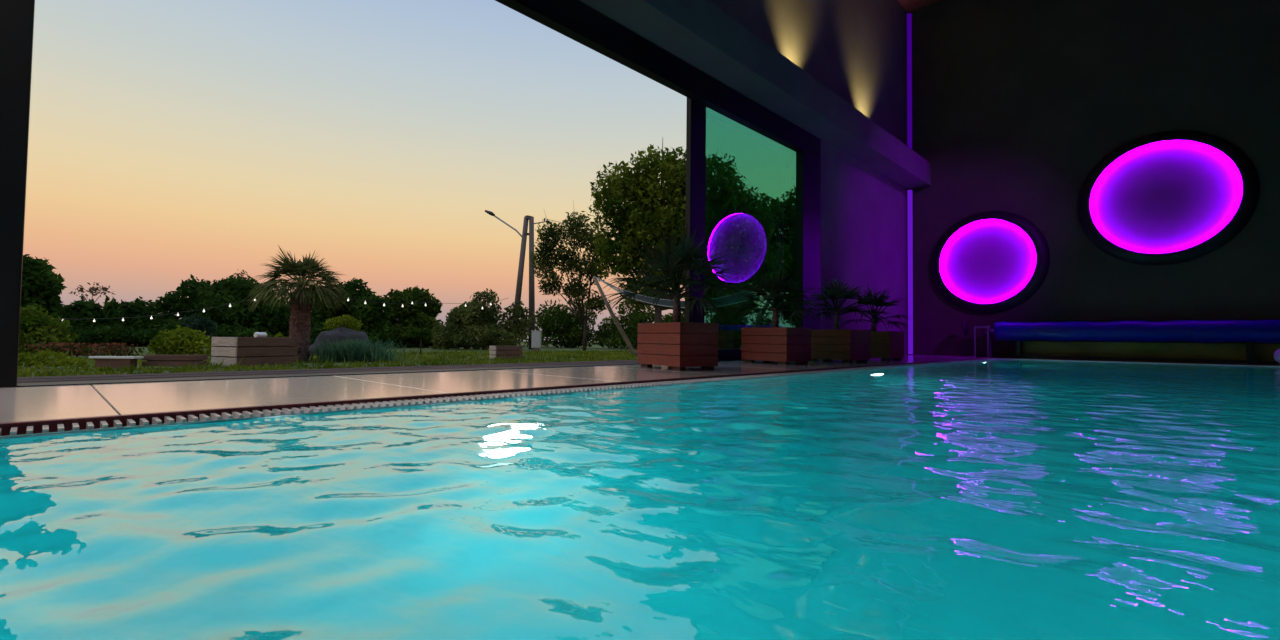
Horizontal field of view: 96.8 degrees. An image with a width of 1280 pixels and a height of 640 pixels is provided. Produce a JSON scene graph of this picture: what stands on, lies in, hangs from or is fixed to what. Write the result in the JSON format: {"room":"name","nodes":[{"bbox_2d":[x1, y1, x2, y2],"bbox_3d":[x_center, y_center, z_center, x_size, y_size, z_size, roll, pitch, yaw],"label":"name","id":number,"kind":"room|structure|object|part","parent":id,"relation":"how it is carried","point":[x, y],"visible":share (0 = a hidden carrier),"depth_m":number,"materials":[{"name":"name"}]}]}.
{"room":"indoor swimming pool","nodes":[
{"label":"indoor swimming pool","id":0,"kind":"room"},
{"bbox_2d":[0,355,1271,422],"bbox_3d":[3.421,0.425,2.908,9.440,0.020,16.950,-1,-3,43],"label":"floor","id":1,"kind":"structure","parent":0,"point":[17,404],"depth_m":3.02,"materials":[{"name":"beige tile"}]},
{"bbox_2d":[0,359,1261,439],"bbox_3d":[3.540,1.340,3.720,5.010,1.746,14.550,-1,-3,43],"label":"shell","id":2,"kind":"object","parent":1,"relation":"in","point":[996,359],"visible":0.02,"depth_m":2.03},
{"bbox_2d":[0,359,1279,639],"bbox_3d":[3.549,0.468,3.742,4.800,0.026,14.336,-1,-3,43],"label":"pool water","id":3,"kind":"object","parent":2,"relation":"in","point":[999,499],"visible":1,"depth_m":0.97,"materials":[{"name":"teal liquid"}]},
{"bbox_3d":[3.543,0.561,3.827,4.930,0.090,14.460,-1,-3,43],"label":"channel","id":4,"kind":"object","parent":2,"relation":"attached to","visible":0},
{"bbox_2d":[0,357,1279,435],"bbox_3d":[3.493,0.502,3.801,4.965,0.126,14.630,-1,-3,43],"label":"grate","id":5,"kind":"object","parent":4,"relation":"attached to","point":[37,424],"visible":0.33,"depth_m":2.23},
{"bbox_2d":[1273,349,1279,362],"bbox_3d":[9.363,0.524,8.238,0.250,0.250,0.250,-1,-3,43],"label":"ball","id":6,"kind":"object","parent":5,"relation":"on","point":[1276,355],"visible":1,"depth_m":8.26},
{"bbox_2d":[0,358,1279,438],"bbox_3d":[3.544,0.489,3.828,4.928,0.074,14.458,-1,-3,43],"label":"pool edge","id":7,"kind":"object","parent":4,"relation":"on","point":[180,420],"visible":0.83,"depth_m":2.45,"materials":[{"name":"white plastic"}]},
{"bbox_2d":[637,322,717,370],"bbox_3d":[0.345,0.246,5.409,0.430,0.429,0.724,2,-2,-31],"label":"planter","id":8,"kind":"object","parent":1,"relation":"on","point":[678,346],"visible":0.99,"depth_m":5.15,"materials":[{"name":"red wood"}]},
{"bbox_2d":[598,223,752,321],"bbox_3d":[0.426,-0.414,5.366,1.630,1.012,1.456,-1,-3,43],"label":"palm","id":9,"kind":"object","parent":8,"relation":"in","point":[675,261],"visible":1,"depth_m":5.26,"materials":[{"name":"green plant"}]},
{"bbox_2d":[741,327,810,364],"bbox_3d":[1.641,0.310,6.893,0.430,0.429,0.724,2,-2,-35],"label":"planter","id":10,"kind":"object","parent":1,"relation":"on","point":[784,345],"visible":1,"depth_m":6.66,"materials":[{"name":"red wood"}]},
{"bbox_2d":[730,270,824,326],"bbox_3d":[1.708,-0.236,6.974,1.110,0.791,1.182,0,-2,20],"label":"palm","id":11,"kind":"object","parent":10,"relation":"on","point":[776,288],"visible":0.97,"depth_m":6.85,"materials":[{"name":"green plant"}]},
{"bbox_2d":[808,329,870,362],"bbox_3d":[2.640,0.345,7.627,0.430,0.429,0.724,2,-2,-35],"label":"planter","id":12,"kind":"object","parent":1,"relation":"on","point":[846,345],"visible":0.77,"depth_m":7.39,"materials":[{"name":"red wood"}]},
{"bbox_2d":[799,278,885,328],"bbox_3d":[2.652,-0.194,7.660,1.014,0.772,1.142,1,-2,-5],"label":"palm","id":13,"kind":"object","parent":12,"relation":"on","point":[835,292],"visible":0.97,"depth_m":7.55,"materials":[{"name":"green plant"}]},
{"bbox_2d":[868,331,903,360],"bbox_3d":[3.553,0.389,8.635,0.430,0.429,0.724,2,-2,-39],"label":"planter","id":14,"kind":"object","parent":1,"relation":"on","point":[885,345],"visible":0.52,"depth_m":8.34,"materials":[{"name":"red wood"}]},
{"bbox_2d":[840,287,910,333],"bbox_3d":[3.536,-0.163,8.705,1.206,0.823,1.358,-1,-3,43],"label":"palm","id":15,"kind":"object","parent":14,"relation":"in","point":[879,301],"visible":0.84,"depth_m":8.59,"materials":[{"name":"green plant"}]},
{"bbox_2d":[962,319,1279,364],"bbox_3d":[8.517,0.334,9.364,5.710,0.700,0.363,-1,-3,43],"label":"reel","id":16,"kind":"object","parent":1,"relation":"on","point":[1204,333],"visible":0.98,"depth_m":9.44,"materials":[{"name":"blue plastic"}]},
{"bbox_3d":[7.117,0.551,10.681,0.070,0.320,0.160,-1,-3,43],"label":"leg","id":17,"kind":"part","parent":16,"relation":"part of","materials":[{"name":"metal"}]},
{"bbox_3d":[8.684,0.640,9.090,4.500,0.045,0.050,-1,-3,43],"label":"rail","id":18,"kind":"part","parent":16,"relation":"part of","materials":[{"name":"metal"}]},
{"bbox_3d":[8.833,0.529,9.236,4.480,0.310,0.020,-1,-3,43],"label":"panel","id":19,"kind":"part","parent":16,"relation":"part of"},
{"bbox_3d":[9.267,0.510,8.647,0.070,0.320,0.160,-1,-3,43],"label":"leg","id":20,"kind":"part","parent":16,"relation":"part of","materials":[{"name":"metal"}]},
{"bbox_2d":[578,0,907,354],"bbox_3d":[0.026,-3.116,6.450,0.260,7.850,17.200,-1,-3,43],"label":"wall","id":21,"kind":"structure","parent":0,"point":[856,49],"depth_m":10.40,"materials":[{"name":"grey paint"}]},
{"bbox_2d":[0,0,820,387],"bbox_3d":[-0.287,-1.314,6.049,0.225,3.615,9.200,-1,-3,43],"label":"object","id":22,"kind":"structure","parent":21,"relation":"attached to","point":[573,19],"depth_m":5.38,"materials":[{"name":"black metal"}]},
{"bbox_2d":[685,97,742,359],"bbox_3d":[1.729,-1.126,8.216,0.129,3.373,3.250,-1,-3,43],"label":"door","id":23,"kind":"structure","parent":21,"relation":"in","point":[696,112],"depth_m":7.13,"materials":[{"name":"black metal"}]},
{"bbox_2d":[580,0,930,188],"bbox_3d":[0.205,-3.365,6.120,0.460,0.490,16.950,-1,-3,43],"label":"ceiling beam","id":24,"kind":"structure","parent":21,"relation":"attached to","point":[699,33],"depth_m":7.38,"materials":[{"name":"grey paint"}]},
{"bbox_2d":[906,12,912,149],"bbox_3d":[5.887,-5.044,12.422,0.092,3.372,0.092,-1,-3,43],"label":"light","id":25,"kind":"object","parent":21,"relation":"attached to","point":[909,14],"visible":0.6,"depth_m":12.41,"materials":[{"name":"plastic"}]},
{"bbox_2d":[907,189,913,354],"bbox_3d":[5.841,-1.043,12.291,0.092,3.580,0.092,-1,-3,43],"label":"light","id":26,"kind":"object","parent":21,"relation":"attached to","point":[909,191],"visible":1,"depth_m":12.28,"materials":[{"name":"plastic"}]},
{"bbox_2d":[897,0,940,12],"bbox_3d":[3.506,-7.211,3.161,9.950,0.200,17.450,-1,-3,43],"label":"ceiling","id":27,"kind":"structure","parent":0,"point":[908,5],"depth_m":12.20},
{"bbox_2d":[911,0,1279,356],"bbox_3d":[9.374,-2.916,9.267,9.440,7.850,0.250,-1,-3,43],"label":"wall","id":28,"kind":"structure","parent":0,"point":[1016,103],"depth_m":10.40,"materials":[{"name":"paint"}]},
{"bbox_2d":[932,211,1049,313],"bbox_3d":[6.876,-1.152,11.290,2.050,2.050,0.135,-1,-3,43],"label":"round wall light","id":29,"kind":"object","parent":28,"relation":"attached to","point":[987,262],"visible":1,"depth_m":11.25,"materials":[{"name":"paint"}]},
{"bbox_2d":[1077,131,1259,265],"bbox_3d":[8.752,-2.048,9.552,2.260,2.260,0.135,-1,-3,43],"label":"round wall light","id":30,"kind":"object","parent":28,"relation":"attached to","point":[1170,197],"visible":1,"depth_m":9.50,"materials":[{"name":"paint"}]},
{"label":"outside","id":31,"kind":"structure","parent":0,"visible":0},
{"bbox_2d":[17,341,725,376],"bbox_3d":[-16.811,1.713,39.965,70.600,0.060,85.000,-1,-3,43],"label":"lawn","id":32,"kind":"structure","parent":31,"point":[593,347],"depth_m":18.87,"materials":[{"name":"green plant"}]},
{"bbox_2d":[21,254,69,327],"bbox_3d":[-21.989,-0.697,19.949,3.266,3.579,2.834,1,-2,-13],"label":"tree","id":33,"kind":"object","parent":32,"relation":"on","point":[41,286],"visible":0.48,"depth_m":19.76,"materials":[{"name":"green plant"}]},
{"bbox_2d":[18,303,77,354],"bbox_3d":[-16.532,0.268,15.333,2.059,1.475,1.980,-1,-3,43],"label":"bush","id":34,"kind":"object","parent":32,"relation":"on","point":[36,327],"visible":0.6,"depth_m":15.24,"materials":[{"name":"green plant"}]},
{"bbox_2d":[18,348,90,367],"bbox_3d":[-9.748,0.675,9.379,1.222,0.422,0.565,0,-2,9],"label":"clump","id":35,"kind":"object","parent":32,"relation":"on","point":[41,360],"visible":0.89,"depth_m":9.29,"materials":[{"name":"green plant"}]},
{"bbox_2d":[60,296,108,344],"bbox_3d":[-25.814,0.045,25.985,3.806,2.460,3.606,1,-2,-21],"label":"tree","id":36,"kind":"object","parent":32,"relation":"on","point":[82,312],"visible":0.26,"depth_m":25.54,"materials":[{"name":"green plant"}]},
{"bbox_2d":[24,342,149,356],"bbox_3d":[-12.705,0.685,12.991,2.049,0.375,1.530,1,-2,1],"label":"flower bed","id":37,"kind":"object","parent":32,"relation":"on","point":[79,349],"visible":0.82,"depth_m":12.89,"materials":[{"name":"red plant"}]},
{"bbox_2d":[69,282,114,304],"bbox_3d":[-26.741,-0.301,27.825,1.968,3.185,0.854,1,-2,-2],"label":"sapling","id":38,"kind":"object","parent":32,"relation":"on","point":[91,289],"visible":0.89,"depth_m":27.77,"materials":[{"name":"green plant"}]},
{"bbox_2d":[95,358,136,368],"bbox_3d":[-8.720,0.725,9.468,0.560,0.169,0.140,1,-2,-3],"label":"block","id":39,"kind":"object","parent":32,"relation":"on","point":[114,363],"visible":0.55,"depth_m":9.40,"materials":[{"name":"brown wood"}]},
{"bbox_2d":[89,356,143,358],"bbox_3d":[-8.718,0.622,9.471,0.720,0.035,0.200,1,-2,-3],"label":"board","id":40,"kind":"object","parent":39,"relation":"on","point":[102,357],"visible":1,"depth_m":9.38,"materials":[{"name":"wood"}]},
{"bbox_2d":[72,294,165,346],"bbox_3d":[-23.272,0.071,25.873,3.742,2.486,3.829,-1,-3,43],"label":"tree","id":41,"kind":"object","parent":32,"relation":"on","point":[116,330],"visible":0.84,"depth_m":25.49,"materials":[{"name":"green plant"}]},
{"bbox_2d":[142,355,207,366],"bbox_3d":[-8.095,0.706,9.910,0.796,0.190,0.400,1,-2,-11],"label":"wooden crate","id":42,"kind":"object","parent":32,"relation":"on","point":[152,360],"visible":0.91,"depth_m":9.73,"materials":[{"name":"brown wood"}]},
{"bbox_2d":[147,325,214,357],"bbox_3d":[-10.975,0.566,13.560,1.587,0.889,0.854,1,-2,3],"label":"bush","id":43,"kind":"object","parent":32,"relation":"on","point":[193,345],"visible":0.94,"depth_m":13.43,"materials":[{"name":"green plant"}]},
{"bbox_2d":[179,314,217,342],"bbox_3d":[-18.645,0.482,23.914,1.423,1.559,1.390,-1,-3,43],"label":"shrub","id":44,"kind":"object","parent":32,"relation":"on","point":[203,324],"visible":0.52,"depth_m":23.83,"materials":[{"name":"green plant"}]},
{"bbox_2d":[133,274,290,344],"bbox_3d":[-20.406,-0.428,27.945,6.843,3.732,7.745,-1,-3,43],"label":"tree","id":45,"kind":"object","parent":32,"relation":"on","point":[232,321],"visible":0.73,"depth_m":27.15,"materials":[{"name":"green plant"}]},
{"bbox_2d":[225,270,250,279],"bbox_3d":[-21.436,-0.648,30.221,1.807,4.156,0.896,1,-2,-1],"label":"sapling","id":46,"kind":"object","parent":32,"relation":"on","point":[241,273],"visible":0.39,"depth_m":30.28,"materials":[{"name":"green plant"}]},
{"bbox_2d":[211,337,296,366],"bbox_3d":[-7.429,0.603,10.979,0.720,0.540,1.156,0,-2,23],"label":"wooden crate","id":47,"kind":"object","parent":32,"relation":"on","point":[254,351],"visible":0.94,"depth_m":10.60,"materials":[{"name":"brown wood"}]},
{"bbox_2d":[254,332,266,336],"bbox_3d":[-7.275,0.288,10.902,0.109,0.109,0.200,0,-2,23],"label":"roll","id":48,"kind":"object","parent":47,"relation":"on","point":[256,334],"visible":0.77,"depth_m":10.86,"materials":[{"name":"white fabric"}]},
{"bbox_2d":[243,245,353,361],"bbox_3d":[-7.412,-0.316,12.390,2.198,2.550,2.097,2,-2,-24],"label":"palm","id":49,"kind":"object","parent":32,"relation":"on","point":[301,299],"visible":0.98,"depth_m":12.20,"materials":[{"name":"green plant"}]},
{"bbox_3d":[-7.367,-0.794,12.352,2.197,1.596,2.131,-1,-3,43],"label":"crown","id":50,"kind":"part","parent":49,"relation":"part of","materials":[{"name":"green plant"}]},
{"bbox_2d":[310,311,325,337],"bbox_3d":[-18.757,0.045,34.546,3.743,3.128,4.281,-1,-3,43],"label":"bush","id":51,"kind":"object","parent":32,"relation":"on","point":[319,319],"visible":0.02,"depth_m":33.68,"materials":[{"name":"green plant"}]},
{"bbox_2d":[308,327,370,355],"bbox_3d":[-8.787,0.625,16.803,2.074,0.866,1.316,1,-2,0],"label":"rock","id":52,"kind":"object","parent":32,"relation":"on","point":[343,333],"visible":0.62,"depth_m":16.48,"materials":[{"name":"grey stone"}]},
{"bbox_2d":[286,277,395,347],"bbox_3d":[-13.974,-0.306,26.941,4.243,3.451,4.849,-1,-3,43],"label":"tree","id":53,"kind":"object","parent":32,"relation":"on","point":[375,324],"visible":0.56,"depth_m":26.58,"materials":[{"name":"green plant"}]},
{"bbox_2d":[323,315,362,330],"bbox_3d":[-8.956,0.482,17.184,1.138,1.337,0.689,1,-2,-2],"label":"bush","id":54,"kind":"object","parent":32,"relation":"on","point":[350,324],"visible":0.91,"depth_m":17.04,"materials":[{"name":"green plant"}]},
{"bbox_2d":[296,337,406,362],"bbox_3d":[-6.321,0.638,12.645,2.742,0.585,1.737,0,-2,9],"label":"ornamental grass","id":55,"kind":"object","parent":32,"relation":"on","point":[360,351],"depth_m":12.39,"materials":[{"name":"green plant"}]},
{"bbox_2d":[383,285,444,347],"bbox_3d":[-12.021,-0.153,29.921,4.361,3.390,4.517,0,-2,29],"label":"tree","id":56,"kind":"object","parent":32,"relation":"on","point":[408,317],"visible":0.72,"depth_m":29.29,"materials":[{"name":"green plant"}]},
{"bbox_2d":[408,328,434,353],"bbox_3d":[-6.927,0.713,18.001,0.847,0.974,0.555,0,-2,5],"label":"topiary","id":57,"kind":"object","parent":32,"relation":"on","point":[414,333],"visible":0.99,"depth_m":17.89,"materials":[{"name":"green plant"}]},
{"bbox_2d":[430,288,534,349],"bbox_3d":[-7.418,-0.050,26.526,4.468,3.053,4.418,-1,-3,43],"label":"tree","id":58,"kind":"object","parent":32,"relation":"on","point":[464,325],"visible":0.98,"depth_m":26.15,"materials":[{"name":"green plant"}]},
{"bbox_2d":[489,346,521,358],"bbox_3d":[-3.650,0.884,15.477,0.776,0.360,0.420,2,-2,-37],"label":"wooden crate","id":59,"kind":"object","parent":32,"relation":"on","point":[496,351],"visible":0.84,"depth_m":15.30,"materials":[{"name":"brown wood"}]},
{"bbox_2d":[531,330,541,350],"bbox_3d":[-4.553,0.935,24.998,0.440,0.940,0.280,1,-2,-1],"label":"utility box","id":60,"kind":"object","parent":32,"relation":"on","point":[536,335],"visible":0.98,"depth_m":24.87,"materials":[{"name":"grey metal"}]},
{"bbox_3d":[-4.551,0.871,24.872,0.340,0.640,0.014,1,-2,-1],"label":"door","id":61,"kind":"part","parent":60,"relation":"part of","materials":[{"name":"grey metal"}]},
{"bbox_2d":[485,210,596,348],"bbox_3d":[-4.093,-1.995,28.884,7.681,7.112,0.569,1,-2,0],"label":"utility pole","id":62,"kind":"object","parent":32,"relation":"on","point":[527,218],"visible":0.79,"depth_m":28.78,"materials":[{"name":"concrete"}]},
{"bbox_2d":[485,210,521,236],"bbox_3d":[-6.849,-4.753,28.884,1.558,1.663,1.518,-1,-3,43],"label":"lamp","id":63,"kind":"object","parent":62,"relation":"attached to","point":[489,212],"depth_m":28.85,"materials":[{"name":"metal"}]},
{"bbox_3d":[-6.138,-1.850,28.909,0.926,6.777,0.328,0,-2,13],"label":"pole leg","id":64,"kind":"part","parent":62,"relation":"part of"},
{"bbox_3d":[-5.505,-1.853,28.935,0.350,6.780,0.500,-1,-3,43],"label":"pole leg","id":65,"kind":"part","parent":62,"relation":"part of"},
{"bbox_2d":[529,201,612,350],"bbox_3d":[-3.162,-2.036,26.473,4.025,7.111,1.949,1,-2,3],"label":"tree","id":66,"kind":"object","parent":32,"relation":"on","point":[545,264],"visible":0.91,"depth_m":26.29,"materials":[{"name":"green plant"}]},
{"bbox_2d":[521,298,626,347],"bbox_3d":[-4.303,0.240,34.784,6.306,3.088,5.767,-1,-3,43],"label":"bush","id":67,"kind":"object","parent":32,"relation":"on","point":[557,324],"visible":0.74,"depth_m":33.06,"materials":[{"name":"green plant"}]},
{"bbox_2d":[598,300,684,348],"bbox_3d":[0.605,0.206,33.400,6.186,3.198,5.773,1,-2,-14],"label":"bush","id":68,"kind":"object","parent":32,"relation":"on","point":[636,316],"visible":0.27,"depth_m":32.56,"materials":[{"name":"green plant"}]},
{"bbox_2d":[593,276,770,355],"bbox_3d":[0.992,0.017,12.033,4.003,1.855,1.102,1,-2,2],"label":"hammock","id":69,"kind":"object","parent":32,"relation":"on","point":[729,300],"visible":0.52,"depth_m":12.00,"materials":[{"name":"brown wood"}]},
{"bbox_3d":[-0.400,-0.027,12.039,1.231,1.798,0.132,1,-2,-4],"label":"stand arm","id":70,"kind":"part","parent":69,"relation":"part of","materials":[{"name":"brown wood"}]},
{"bbox_3d":[2.369,0.003,11.997,1.250,1.799,0.106,1,-2,1],"label":"stand arm","id":71,"kind":"part","parent":69,"relation":"part of","materials":[{"name":"brown wood"}]},
{"bbox_2d":[587,140,792,322],"bbox_3d":[2.055,-3.157,24.235,8.755,9.328,4.045,1,-2,0],"label":"tree","id":72,"kind":"object","parent":32,"relation":"on","point":[642,217],"visible":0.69,"depth_m":23.44,"materials":[{"name":"green plant"}]},
{"bbox_2d":[705,311,782,348],"bbox_3d":[6.454,0.534,34.842,6.174,2.753,6.976,-1,-3,43],"label":"bush","id":73,"kind":"object","parent":32,"relation":"on","point":[729,334],"visible":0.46,"depth_m":33.97,"materials":[{"name":"green plant"}]},
{"bbox_2d":[739,185,795,326],"bbox_3d":[8.949,-2.878,28.314,8.041,9.199,4.075,1,-2,5],"label":"tree","id":74,"kind":"object","parent":32,"relation":"on","point":[785,218],"visible":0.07,"depth_m":27.61,"materials":[{"name":"green plant"}]},
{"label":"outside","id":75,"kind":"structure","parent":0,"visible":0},
{"bbox_2d":[57,299,255,321],"bbox_3d":[-14.000,-0.442,16.003,10.712,1.030,0.199,0,-2,14],"label":"string lights","id":76,"kind":"object","parent":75,"point":[248,299],"visible":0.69,"depth_m":15.97},
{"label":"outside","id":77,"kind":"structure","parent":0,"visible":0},
{"bbox_2d":[339,296,432,306],"bbox_3d":[-7.372,-0.675,15.829,0.432,0.537,3.684,-1,-2,39],"label":"string lights","id":78,"kind":"object","parent":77,"point":[339,296],"visible":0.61,"depth_m":16.11},
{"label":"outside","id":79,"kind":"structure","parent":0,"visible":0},
{"bbox_2d":[400,298,506,308],"bbox_3d":[-5.932,-0.585,18.289,3.411,0.411,0.308,2,-2,-31],"label":"string lights","id":80,"kind":"object","parent":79,"point":[400,298],"visible":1,"depth_m":18.44},
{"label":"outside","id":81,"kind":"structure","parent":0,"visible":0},
{"bbox_2d":[17,360,636,383],"bbox_3d":[-2.366,0.467,4.633,0.808,0.114,15.500,-1,-3,43],"label":"terrace","id":82,"kind":"object","parent":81,"point":[402,368],"visible":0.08,"depth_m":4.29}
]}

